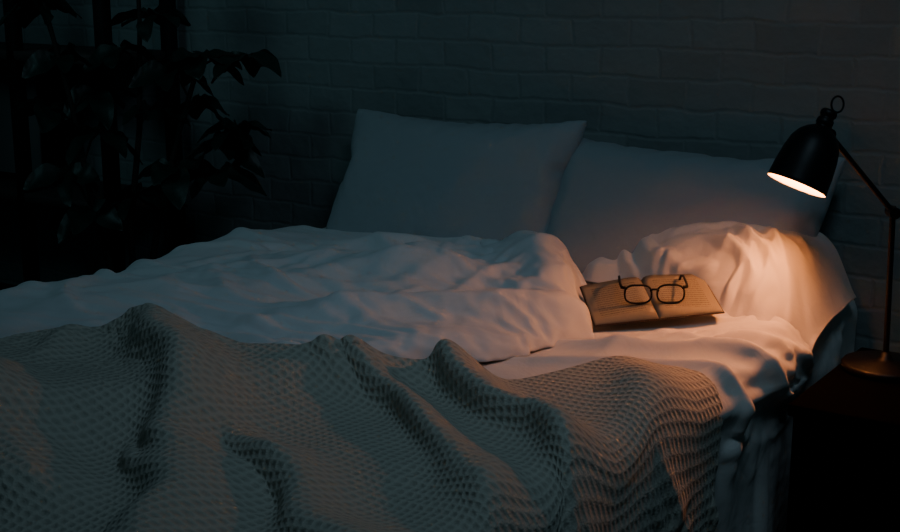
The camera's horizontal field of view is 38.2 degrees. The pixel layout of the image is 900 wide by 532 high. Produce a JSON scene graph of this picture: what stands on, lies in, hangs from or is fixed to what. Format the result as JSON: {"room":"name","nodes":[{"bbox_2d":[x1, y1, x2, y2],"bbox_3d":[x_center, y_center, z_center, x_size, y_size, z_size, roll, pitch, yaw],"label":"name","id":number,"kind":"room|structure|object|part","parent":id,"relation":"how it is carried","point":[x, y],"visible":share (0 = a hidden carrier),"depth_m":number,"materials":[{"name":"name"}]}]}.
{"room":"bedroom","nodes":[
{"label":"bedroom","id":0,"kind":"room"},
{"bbox_2d":[0,0,899,352],"bbox_3d":[0.330,-0.891,3.416,6.600,2.800,0.120,9,16,33],"label":"wall","id":1,"kind":"structure","parent":0,"point":[736,79],"depth_m":3.55,"materials":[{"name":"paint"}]},
{"bbox_3d":[-0.978,0.934,1.957,6.720,0.100,4.620,9,16,33],"label":"floor","id":2,"kind":"structure","parent":0,"visible":0},
{"bbox_2d":[0,0,186,289],"bbox_3d":[-1.429,-0.797,4.340,1.140,2.200,0.310,9,16,33],"label":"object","id":3,"kind":"object","parent":2,"relation":"on","point":[13,50],"visible":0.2,"depth_m":4.18,"materials":[{"name":"black wood"}]},
{"bbox_3d":[-1.429,0.158,4.560,1.100,0.030,0.310,9,16,33],"label":"shelf","id":4,"kind":"part","parent":3,"relation":"part of","materials":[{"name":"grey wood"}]},
{"bbox_3d":[-1.397,-0.755,4.160,0.040,2.200,0.040,9,16,33],"label":"post","id":5,"kind":"part","parent":3,"relation":"part of","materials":[{"name":"black wood"}]},
{"bbox_3d":[-1.429,-0.719,4.358,1.100,0.030,0.310,9,16,33],"label":"shelf","id":6,"kind":"part","parent":3,"relation":"part of","materials":[{"name":"grey wood"}]},
{"bbox_3d":[-1.429,-0.271,4.461,1.100,0.030,0.310,9,16,33],"label":"shelf","id":7,"kind":"part","parent":3,"relation":"part of","materials":[{"name":"grey wood"}]},
{"bbox_3d":[-1.049,-0.702,3.931,0.040,2.200,0.040,9,16,33],"label":"post","id":8,"kind":"part","parent":3,"relation":"part of","materials":[{"name":"black wood"}]},
{"bbox_3d":[-0.898,-0.753,4.149,0.040,2.200,0.040,9,16,33],"label":"post","id":9,"kind":"part","parent":3,"relation":"part of","materials":[{"name":"black wood"}]},
{"bbox_2d":[0,0,281,272],"bbox_3d":[-0.872,-0.257,3.750,0.803,1.414,0.354,0,13,1],"label":"potted plant","id":10,"kind":"object","parent":2,"relation":"on","point":[235,141],"visible":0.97,"depth_m":3.69,"materials":[{"name":"black plant"}]},
{"bbox_3d":[-1.039,-0.272,3.736,0.223,0.954,0.025,2,13,10],"label":"stem","id":11,"kind":"part","parent":10,"relation":"part of","materials":[{"name":"black"}]},
{"bbox_3d":[-0.892,-0.374,3.733,0.058,1.151,0.096,9,16,33],"label":"stem","id":12,"kind":"part","parent":10,"relation":"part of","materials":[{"name":"black"}]},
{"bbox_3d":[-0.810,-0.182,3.746,0.209,0.774,0.022,-1,13,-3],"label":"stem","id":13,"kind":"part","parent":10,"relation":"part of","materials":[{"name":"black"}]},
{"bbox_2d":[322,227,857,531],"bbox_3d":[-0.269,0.448,2.707,1.642,0.678,2.134,9,16,33],"label":"bed sheet","id":14,"kind":"object","parent":2,"relation":"on","point":[756,368],"visible":0.1,"depth_m":2.57,"materials":[{"name":"white fabric"}]},
{"bbox_2d":[0,226,594,362],"bbox_3d":[-0.470,0.267,2.713,1.316,0.538,1.814,9,16,33],"label":"duvet","id":15,"kind":"object","parent":14,"relation":"on","point":[401,294],"visible":0.75,"depth_m":2.77,"materials":[{"name":"white fabric"}]},
{"bbox_2d":[0,302,723,531],"bbox_3d":[-0.514,0.426,2.344,1.697,0.715,1.296,9,16,33],"label":"knit blanket","id":16,"kind":"object","parent":14,"relation":"on","point":[147,418],"visible":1,"depth_m":2.04,"materials":[{"name":"beige fabric"}]},
{"bbox_2d":[326,109,586,240],"bbox_3d":[-0.011,-0.191,3.475,0.746,0.424,0.275,9,16,35],"label":"pillow","id":17,"kind":"object","parent":14,"relation":"on","point":[407,175],"visible":0.73,"depth_m":3.37,"materials":[{"name":"grey fabric"}]},
{"bbox_2d":[580,274,724,326],"bbox_3d":[0.429,0.071,2.795,0.276,0.065,0.198,-1,13,-2],"label":"open book","id":18,"kind":"object","parent":14,"relation":"on","point":[606,304],"visible":0.8,"depth_m":2.76,"materials":[{"name":"paper"}]},
{"bbox_2d":[618,275,687,303],"bbox_3d":[0.434,0.044,2.800,0.146,0.046,0.142,1,13,4],"label":"eyeglasses","id":19,"kind":"object","parent":18,"relation":"on","point":[635,293],"visible":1,"depth_m":2.74,"materials":[{"name":"black plastic"}]},
{"bbox_2d":[547,137,845,283],"bbox_3d":[0.542,-0.081,3.127,0.727,0.395,0.294,9,16,34],"label":"pillow","id":20,"kind":"object","parent":14,"relation":"on","point":[610,197],"visible":0.57,"depth_m":3.09,"materials":[{"name":"grey fabric"}]},
{"bbox_2d":[582,221,856,351],"bbox_3d":[0.565,0.014,2.974,0.620,0.250,0.387,9,16,33],"label":"pillow","id":21,"kind":"object","parent":14,"relation":"on","point":[762,272],"visible":0.69,"depth_m":2.84,"materials":[{"name":"white fabric"}]},
{"bbox_2d":[786,347,899,531],"bbox_3d":[0.990,0.486,2.628,0.500,0.470,0.488,9,16,33],"label":"nightstand","id":22,"kind":"object","parent":2,"relation":"on","point":[845,463],"visible":0.88,"depth_m":2.51,"materials":[{"name":"black wood"}]},
{"bbox_2d":[768,95,899,382],"bbox_3d":[0.824,-0.058,2.659,0.368,0.578,0.180,-3,13,-11],"label":"desk lamp","id":23,"kind":"object","parent":22,"relation":"on","point":[807,161],"visible":1,"depth_m":2.60,"materials":[{"name":"black metal"}]},
{"bbox_3d":[0.721,-0.217,2.613,0.122,0.120,0.122,25,3,33],"label":"lamp shade","id":24,"kind":"part","parent":23,"relation":"part of","materials":[{"name":"white glass"}]},
{"bbox_3d":[0.730,-0.237,2.612,0.125,0.164,0.125,25,3,33],"label":"lamp shade","id":25,"kind":"part","parent":23,"relation":"part of","materials":[{"name":"black metal"}]},
{"bbox_3d":[0.837,-0.189,2.647,0.151,0.169,0.012,0,13,-1],"label":"arm","id":26,"kind":"part","parent":23,"relation":"part of","materials":[{"name":"black metal"}]},
{"bbox_3d":[0.908,-0.111,2.666,0.024,0.024,0.034,0,13,0],"label":"joint knob","id":27,"kind":"part","parent":23,"relation":"part of","materials":[{"name":"black metal"}]},
{"bbox_3d":[0.870,0.570,2.465,0.430,0.160,0.018,9,16,33],"label":"drawer","id":28,"kind":"part","parent":22,"relation":"part of","materials":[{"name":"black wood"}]},
{"bbox_3d":[0.870,0.405,2.426,0.430,0.160,0.018,9,16,33],"label":"drawer","id":29,"kind":"part","parent":22,"relation":"part of","materials":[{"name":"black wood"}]}
]}

